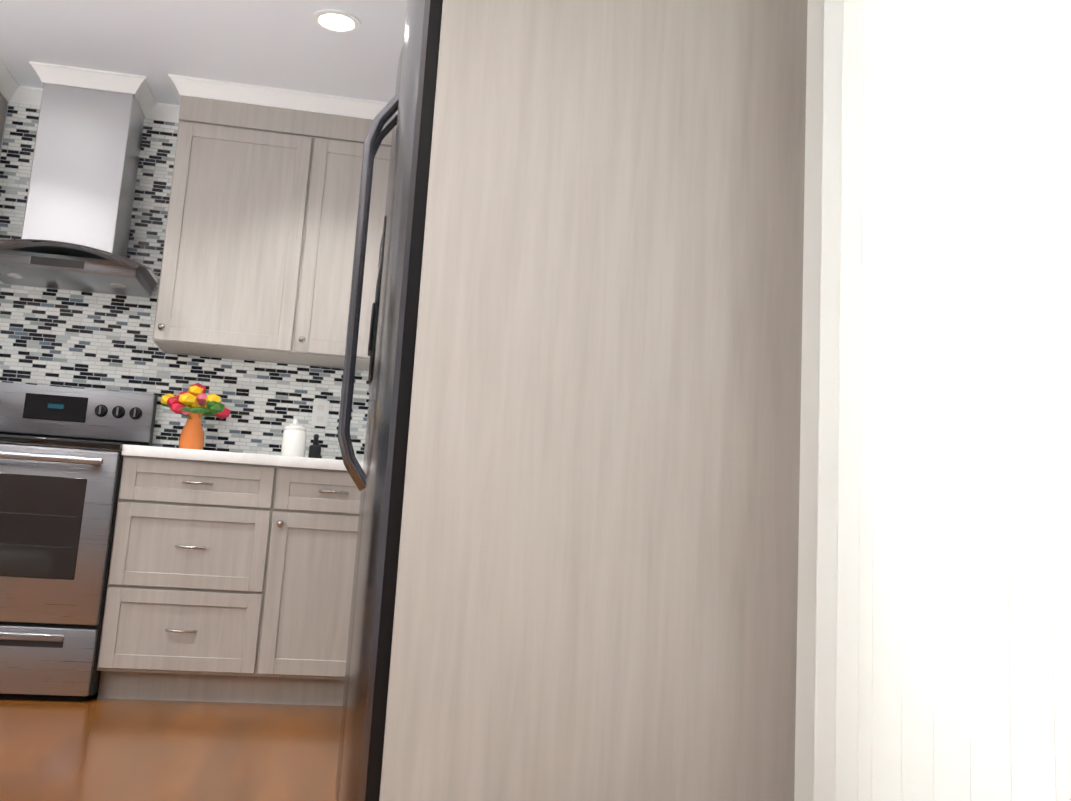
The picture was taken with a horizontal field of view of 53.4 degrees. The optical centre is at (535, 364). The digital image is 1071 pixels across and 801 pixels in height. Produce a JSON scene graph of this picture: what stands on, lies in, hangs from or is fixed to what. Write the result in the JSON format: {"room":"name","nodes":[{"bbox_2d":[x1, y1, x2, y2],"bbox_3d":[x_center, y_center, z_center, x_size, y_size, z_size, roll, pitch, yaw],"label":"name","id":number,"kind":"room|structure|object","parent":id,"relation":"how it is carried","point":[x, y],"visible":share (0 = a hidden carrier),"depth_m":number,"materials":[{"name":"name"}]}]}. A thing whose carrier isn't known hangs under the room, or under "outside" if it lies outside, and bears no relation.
{"room":"kitchen","nodes":[
{"label":"kitchen","id":0,"kind":"room"},
{"bbox_2d":[0,693,341,800],"bbox_3d":[-2.143,0.706,0.841,5.920,0.100,7.180,5,-10,-10],"label":"floor","id":1,"kind":"structure","parent":0,"point":[94,748],"depth_m":3.03,"materials":[{"name":"brown wood"}]},
{"bbox_2d":[0,382,157,701],"bbox_3d":[-1.963,0.625,4.053,0.768,1.172,0.718,5,-10,-10],"label":"stove","id":2,"kind":"object","parent":1,"relation":"on","point":[61,459],"visible":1,"depth_m":3.81,"materials":[{"name":"silver metal"}]},
{"bbox_2d":[97,456,296,703],"bbox_3d":[-1.301,0.841,4.203,0.617,0.874,0.619,5,-10,-10],"label":"base cabinet","id":3,"kind":"object","parent":1,"relation":"on","point":[227,582],"depth_m":3.92,"materials":[{"name":"paint"}]},
{"bbox_2d":[121,444,362,471],"bbox_3d":[-1.060,0.408,4.304,1.050,0.040,0.646,5,-10,-10],"label":"countertop","id":4,"kind":"structure","parent":3,"relation":"on","point":[229,457],"depth_m":3.96,"materials":[{"name":"stone"}]},
{"bbox_2d":[161,383,230,449],"bbox_3d":[-1.398,0.223,4.373,0.269,0.304,0.268,5,-10,-10],"label":"flower vase","id":5,"kind":"object","parent":4,"relation":"on","point":[195,404],"visible":0.98,"depth_m":4.32,"materials":[{"name":"orange ceramic"}]},
{"bbox_2d":[281,419,306,456],"bbox_3d":[-0.970,0.303,4.281,0.096,0.165,0.096,5,-10,-10],"label":"canister","id":6,"kind":"object","parent":4,"relation":"on","point":[294,439],"visible":0.83,"depth_m":4.24,"materials":[{"name":"white ceramic"}]},
{"bbox_2d":[308,434,320,457],"bbox_3d":[-0.894,0.339,4.321,0.048,0.117,0.040,5,-10,-10],"label":"bottle","id":7,"kind":"object","parent":4,"relation":"on","point":[315,450],"visible":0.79,"depth_m":4.30,"materials":[{"name":"black plastic"}]},
{"bbox_2d":[273,468,360,705],"bbox_3d":[-0.844,0.883,4.282,0.439,0.874,0.619,5,-10,-10],"label":"base cabinet","id":8,"kind":"object","parent":1,"relation":"on","point":[311,665],"depth_m":3.99,"materials":[{"name":"paint"}]},
{"bbox_2d":[335,0,442,800],"bbox_3d":[0.023,0.115,2.428,0.922,1.848,0.915,5,-10,-10],"label":"fridge","id":9,"kind":"object","parent":1,"relation":"on","point":[405,114],"visible":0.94,"depth_m":1.99,"materials":[{"name":"grey metal"}]},
{"bbox_2d":[379,0,807,800],"bbox_3d":[0.089,-0.183,2.491,0.828,2.470,0.990,5,-10,-10],"label":"panel","id":10,"kind":"object","parent":1,"relation":"on","point":[597,588],"visible":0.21,"depth_m":1.95,"materials":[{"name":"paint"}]},
{"bbox_2d":[0,103,365,370],"bbox_3d":[-2.713,-0.011,4.471,5.920,2.475,0.150,5,-10,-10],"label":"wall","id":11,"kind":"structure","parent":0,"point":[163,352],"depth_m":4.64,"materials":[{"name":"tile"}]},
{"bbox_2d":[0,92,7,149],"bbox_3d":[-2.605,-0.716,4.357,0.613,1.106,0.329,5,-10,-10],"label":"upper cabinet","id":12,"kind":"object","parent":11,"relation":"attached to","point":[3,104],"visible":0.67,"depth_m":4.57,"materials":[{"name":"paint"}]},
{"bbox_2d":[0,64,31,104],"bbox_3d":[-2.241,-1.199,4.515,0.068,0.066,0.312,5,-10,-10],"label":"crown molding","id":13,"kind":"structure","parent":11,"relation":"attached to","point":[12,90],"depth_m":4.62,"materials":[{"name":"white"}]},
{"bbox_2d":[0,83,158,296],"bbox_3d":[-1.894,-0.781,4.412,0.752,0.875,0.490,5,-10,-10],"label":"range hood","id":14,"kind":"object","parent":11,"relation":"attached to","point":[79,204],"visible":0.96,"depth_m":4.39,"materials":[{"name":"silver metal"}]},
{"bbox_2d":[160,98,180,122],"bbox_3d":[-1.552,-1.137,4.635,0.075,0.066,0.312,5,-10,-10],"label":"crown molding","id":15,"kind":"structure","parent":11,"relation":"attached to","point":[171,111],"depth_m":4.75,"materials":[{"name":"white"}]},
{"bbox_2d":[0,102,368,460],"bbox_3d":[-1.690,-0.385,4.644,3.620,1.556,0.006,5,-10,-10],"label":"tile backsplash","id":16,"kind":"structure","parent":11,"relation":"attached to","point":[74,339],"depth_m":4.59,"materials":[{"name":"tile"}]},
{"bbox_2d":[311,400,329,426],"bbox_3d":[-0.945,0.213,4.682,0.070,0.115,0.006,5,-10,-10],"label":"electrical outlet plate","id":17,"kind":"object","parent":16,"relation":"attached to","point":[320,412],"visible":1,"depth_m":4.68,"materials":[{"name":"white plastic"}]},
{"bbox_2d":[152,95,335,365],"bbox_3d":[-1.241,-0.593,4.595,0.618,1.106,0.329,5,-10,-10],"label":"upper cabinet","id":18,"kind":"object","parent":11,"relation":"attached to","point":[259,248],"depth_m":4.44,"materials":[{"name":"paint"}]},
{"bbox_2d":[312,115,391,370],"bbox_3d":[-0.764,-0.550,4.678,0.606,1.106,0.329,5,-10,-10],"label":"upper cabinet","id":19,"kind":"object","parent":11,"relation":"attached to","point":[333,291],"depth_m":4.51,"materials":[{"name":"paint"}]},
{"bbox_2d":[0,0,406,104],"bbox_3d":[-1.991,-1.827,1.278,5.920,0.100,7.180,5,-10,-10],"label":"ceiling","id":20,"kind":"structure","parent":0,"point":[286,44],"depth_m":4.11,"materials":[{"name":"white paint"}]},
{"bbox_2d":[0,58,3,73],"bbox_3d":[-3.725,-1.367,4.054,3.133,0.066,0.051,5,-10,-10],"label":"crown molding","id":21,"kind":"structure","parent":20,"relation":"attached to","point":[1,62],"depth_m":4.42,"materials":[{"name":"white"}]},
{"bbox_2d":[28,61,152,105],"bbox_3d":[-1.863,-1.188,4.445,0.460,0.066,0.077,5,-10,-10],"label":"crown molding","id":22,"kind":"structure","parent":20,"relation":"attached to","point":[138,85],"depth_m":4.44,"materials":[{"name":"white"}]},
{"bbox_2d":[168,74,387,119],"bbox_3d":[-0.829,-1.107,4.560,1.427,0.066,0.051,5,-10,-10],"label":"crown molding","id":23,"kind":"structure","parent":20,"relation":"attached to","point":[181,85],"depth_m":4.51,"materials":[{"name":"white"}]},
{"bbox_2d":[312,9,360,33],"bbox_3d":[-0.724,-1.248,3.877,0.176,0.008,0.176,5,-10,-10],"label":"recessed light","id":24,"kind":"object","parent":20,"relation":"in","point":[336,21],"visible":1,"depth_m":3.87,"materials":[{"name":"white"}]},
{"bbox_3d":[0.774,-1.353,1.227,0.123,0.115,2.074,5,-10,-10],"label":"blind valance","id":25,"kind":"object","parent":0,"visible":0},
{"bbox_2d":[794,0,1070,800],"bbox_3d":[0.721,-0.302,1.030,0.104,2.215,2.000,5,-10,-10],"label":"vertical blinds","id":26,"kind":"object","parent":25,"relation":"hanging from","point":[933,662],"visible":1,"depth_m":1.53,"materials":[{"name":"white"}]}
]}

